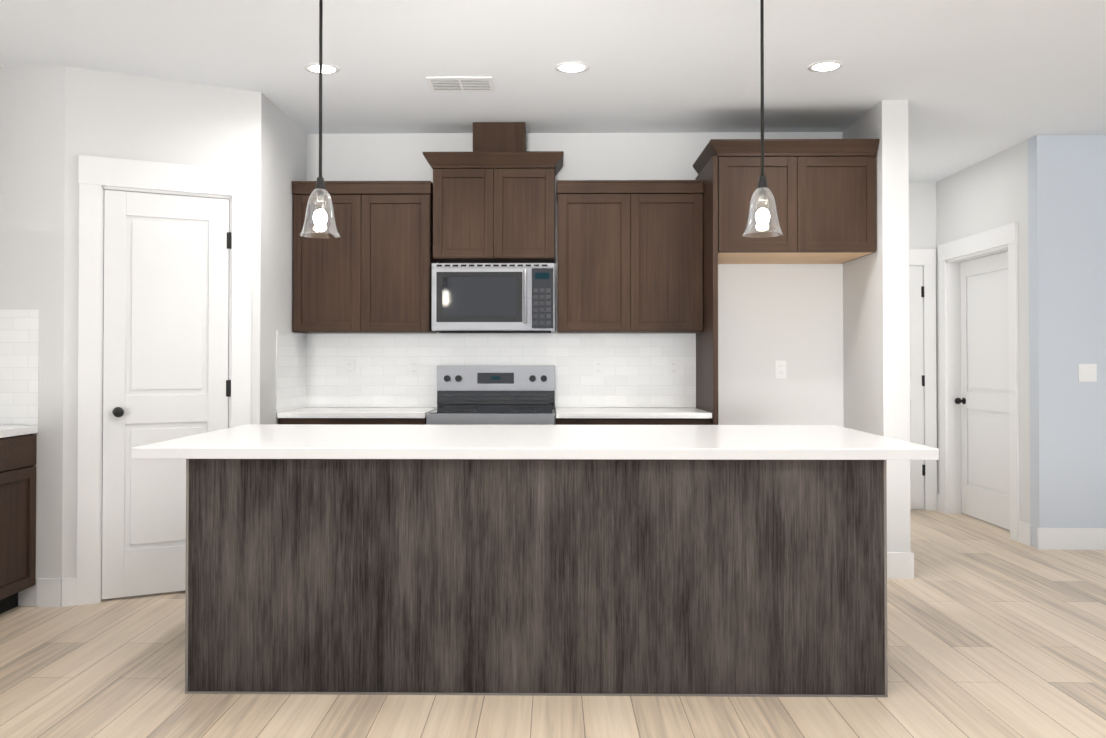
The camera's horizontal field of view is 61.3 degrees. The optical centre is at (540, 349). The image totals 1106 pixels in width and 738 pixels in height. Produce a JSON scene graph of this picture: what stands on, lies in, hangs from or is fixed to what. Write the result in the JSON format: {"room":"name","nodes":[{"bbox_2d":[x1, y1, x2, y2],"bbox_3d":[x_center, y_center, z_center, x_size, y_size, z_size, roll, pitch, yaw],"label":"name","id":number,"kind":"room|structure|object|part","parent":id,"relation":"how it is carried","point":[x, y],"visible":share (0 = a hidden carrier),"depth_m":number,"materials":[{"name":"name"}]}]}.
{"room":"kitchen","nodes":[
{"label":"kitchen","id":0,"kind":"room"},
{"bbox_2d":[0,66,65,606],"bbox_3d":[-2.861,-0.070,4.784,0.880,2.740,0.114,0,-1,1],"label":"wall","id":1,"kind":"structure","parent":0,"point":[32,156],"depth_m":4.74,"materials":[{"name":"paint"}]},
{"bbox_3d":[-2.801,0.549,4.724,0.760,1.500,0.014,0,-1,1],"label":"trim","id":2,"kind":"part","parent":1,"relation":"part of","materials":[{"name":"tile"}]},
{"bbox_2d":[62,66,260,606],"bbox_3d":[-1.997,-0.067,4.973,0.974,2.740,0.178,0,-1,-28],"label":"wall","id":3,"kind":"structure","parent":0,"point":[162,308],"depth_m":4.92,"materials":[{"name":"paint"}]},
{"bbox_3d":[-1.985,0.233,4.958,0.578,2.115,0.368,0,-1,1],"label":"door","id":4,"kind":"part","parent":3,"relation":"part of","materials":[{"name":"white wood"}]},
{"bbox_2d":[260,93,305,423],"bbox_3d":[-1.602,-0.058,5.668,0.106,2.740,0.950,0,-1,1],"label":"wall","id":5,"kind":"structure","parent":0,"point":[282,343],"depth_m":5.54,"materials":[{"name":"paint"}]},
{"bbox_2d":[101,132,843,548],"bbox_3d":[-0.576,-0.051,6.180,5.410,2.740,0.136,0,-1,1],"label":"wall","id":6,"kind":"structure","parent":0,"point":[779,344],"depth_m":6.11,"materials":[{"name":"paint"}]},
{"bbox_2d":[292,181,436,332],"bbox_3d":[-1.113,-0.574,5.962,0.868,0.936,0.358,0,-1,1],"label":"upper cabinet","id":7,"kind":"object","parent":6,"relation":"attached to","point":[369,270],"visible":0.96,"depth_m":5.81,"materials":[{"name":"brown wood"}]},
{"bbox_2d":[422,122,563,263],"bbox_3d":[-0.292,-0.991,5.934,0.869,0.862,0.403,0,-1,1],"label":"upper cabinet","id":8,"kind":"object","parent":6,"relation":"attached to","point":[494,196],"visible":1,"depth_m":5.79,"materials":[{"name":"brown wood"}]},
{"bbox_2d":[432,263,553,332],"bbox_3d":[-0.293,-0.317,5.910,0.758,0.421,0.416,0,-1,1],"label":"microwave","id":9,"kind":"object","parent":8,"relation":"attached to","point":[492,297],"visible":1,"depth_m":5.75,"materials":[{"name":"silver metal"}]},
{"bbox_2d":[306,334,785,406],"bbox_3d":[0.214,0.609,6.100,3.514,1.418,0.016,0,-1,1],"label":"backsplash","id":10,"kind":"structure","parent":6,"relation":"attached to","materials":[{"name":"tile"}]},
{"bbox_2d":[556,180,703,332],"bbox_3d":[0.553,-0.574,5.938,0.910,0.936,0.358,0,-1,1],"label":"upper cabinet","id":11,"kind":"object","parent":6,"relation":"attached to","point":[629,256],"visible":1,"depth_m":5.79,"materials":[{"name":"brown wood"}]},
{"bbox_2d":[693,139,878,263],"bbox_3d":[1.477,-0.887,5.755,0.973,0.651,0.708,0,-1,1],"label":"upper cabinet","id":12,"kind":"object","parent":6,"relation":"attached to","point":[823,191],"visible":0.96,"depth_m":5.46,"materials":[{"name":"brown wood"}]},
{"bbox_2d":[0,510,1105,737],"bbox_3d":[0.860,1.302,2.699,10.200,0.060,12.500,0,-1,1],"label":"floor","id":13,"kind":"structure","parent":0,"point":[994,630],"depth_m":3.52,"materials":[{"name":"brown wood"}]},
{"bbox_2d":[0,429,37,613],"bbox_3d":[-2.870,0.856,4.313,0.625,0.876,0.824,0,-1,1],"label":"base cabinet","id":14,"kind":"object","parent":13,"relation":"on","point":[18,449],"depth_m":4.57,"materials":[{"name":"brown wood"}]},
{"bbox_2d":[0,425,37,432],"bbox_3d":[-2.884,0.382,3.123,0.630,0.040,3.216,0,-1,1],"label":"countertop","id":15,"kind":"structure","parent":14,"relation":"on","point":[3,428],"depth_m":4.58,"materials":[{"name":"white stone"}]},
{"bbox_2d":[277,407,436,424],"bbox_3d":[-1.112,0.846,5.797,0.873,0.936,0.647,0,-1,1],"label":"base cabinet","id":16,"kind":"object","parent":13,"relation":"on","point":[365,415],"visible":0.12,"depth_m":5.51,"materials":[{"name":"brown wood"}]},
{"bbox_2d":[426,366,554,424],"bbox_3d":[-0.293,0.708,5.755,0.758,1.210,0.697,0,-1,1],"label":"range","id":17,"kind":"object","parent":13,"relation":"on","point":[495,395],"visible":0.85,"depth_m":6.00,"materials":[{"name":"silver metal"}]},
{"bbox_2d":[185,460,887,696],"bbox_3d":[-0.015,0.853,4.083,2.606,0.875,1.250,0,-1,1],"label":"kitchen island","id":18,"kind":"object","parent":13,"relation":"on","point":[648,560],"depth_m":3.47,"materials":[{"name":"brown wood"}]},
{"bbox_2d":[132,424,938,459],"bbox_3d":[-0.020,0.395,4.089,2.980,0.041,1.290,0,-1,1],"label":"island countertop","id":19,"kind":"structure","parent":18,"relation":"on","point":[248,441],"depth_m":3.64,"materials":[{"name":"white stone"}]},
{"bbox_2d":[556,408,711,424],"bbox_3d":[0.549,0.846,5.774,0.914,0.936,0.647,0,-1,1],"label":"base cabinet","id":20,"kind":"object","parent":13,"relation":"on","point":[630,416],"visible":0.06,"depth_m":5.48,"materials":[{"name":"brown wood"}]},
{"bbox_2d":[696,156,717,424],"bbox_3d":[1.023,0.095,5.768,0.029,2.438,0.668,0,-1,1],"label":"panel","id":21,"kind":"object","parent":13,"relation":"on","point":[707,369],"visible":0.58,"depth_m":5.57,"materials":[{"name":"brown wood"}]},
{"bbox_2d":[0,0,1105,181],"bbox_3d":[0.860,-1.508,2.737,10.200,0.080,12.500,0,-1,1],"label":"ceiling","id":22,"kind":"structure","parent":0,"point":[972,82],"depth_m":4.65,"materials":[{"name":"paint"}]},
{"bbox_2d":[300,0,339,237],"bbox_3d":[-0.863,-0.949,3.654,0.155,1.013,0.155,0,-1,1],"label":"pendant light","id":23,"kind":"object","parent":22,"relation":"hanging from","point":[319,218],"visible":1,"depth_m":3.65,"materials":[{"name":"clear glass"}]},
{"bbox_2d":[304,63,339,73],"bbox_3d":[-1.121,-1.437,4.785,0.179,0.005,0.179,1,-1,-44],"label":"recessed light","id":24,"kind":"object","parent":22,"relation":"in","point":[313,67],"depth_m":4.78,"materials":[{"name":"white plastic"}]},
{"bbox_2d":[426,77,494,91],"bbox_3d":[-0.432,-1.431,5.055,0.350,0.010,0.260,0,-1,1],"label":"ceiling vent","id":25,"kind":"object","parent":22,"relation":"in","point":[460,84],"visible":1,"depth_m":5.03,"materials":[{"name":"white metal"}]},
{"bbox_2d":[555,62,589,72],"bbox_3d":[0.159,-1.437,4.767,0.179,0.005,0.179,1,-1,-44],"label":"recessed light","id":26,"kind":"object","parent":22,"relation":"in","point":[580,67],"depth_m":4.76,"materials":[{"name":"white plastic"}]},
{"bbox_2d":[742,0,782,237],"bbox_3d":[0.861,-0.949,3.630,0.155,1.013,0.155,0,-1,1],"label":"pendant light","id":27,"kind":"object","parent":22,"relation":"hanging from","point":[762,216],"visible":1,"depth_m":3.62,"materials":[{"name":"clear glass"}]},
{"bbox_2d":[807,61,843,71],"bbox_3d":[1.449,-1.437,4.748,0.179,0.005,0.179,1,-1,-44],"label":"recessed light","id":28,"kind":"object","parent":22,"relation":"in","point":[823,66],"depth_m":4.75,"materials":[{"name":"white plastic"}]},
{"bbox_2d":[842,100,910,552],"bbox_3d":[2.043,-0.057,5.721,0.150,2.740,0.740,0,-1,1],"label":"wall","id":29,"kind":"structure","parent":0,"point":[876,375],"depth_m":5.37,"materials":[{"name":"paint"}]},
{"bbox_2d":[887,552,913,578],"bbox_3d":[2.043,1.240,5.696,0.178,0.145,0.754,0,-1,1],"label":"baseboard","id":30,"kind":"structure","parent":29,"relation":"attached to","point":[900,565],"depth_m":5.32,"materials":[{"name":"white wood"}]},
{"bbox_2d":[909,182,937,509],"bbox_3d":[2.731,-0.028,7.826,1.165,2.740,0.210,0,-1,1],"label":"wall","id":31,"kind":"structure","parent":0,"point":[923,332],"depth_m":7.79,"materials":[{"name":"paint"}]},
{"bbox_2d":[936,139,1030,545],"bbox_3d":[3.361,-0.038,7.100,0.163,2.740,1.644,0,-1,1],"label":"wall","id":32,"kind":"structure","parent":0,"point":[983,343],"depth_m":7.09,"materials":[{"name":"paint"}]},
{"bbox_3d":[3.384,0.304,7.067,0.113,2.030,1.040,0,-1,1],"label":"door","id":33,"kind":"part","parent":32,"relation":"part of","materials":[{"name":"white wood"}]},
{"bbox_2d":[1028,135,1105,547],"bbox_3d":[4.650,-0.050,6.214,2.720,2.740,0.120,0,-1,1],"label":"wall","id":34,"kind":"structure","parent":0,"point":[1067,248],"depth_m":6.17,"materials":[{"name":"paint"}]},
{"bbox_2d":[1037,364,1105,549],"bbox_3d":[4.643,0.708,6.137,2.734,1.222,0.014,0,-1,1],"label":"trim","id":35,"kind":"structure","parent":34,"relation":"attached to","point":[1071,538],"depth_m":6.14,"materials":[{"name":"white paint"}]}
]}

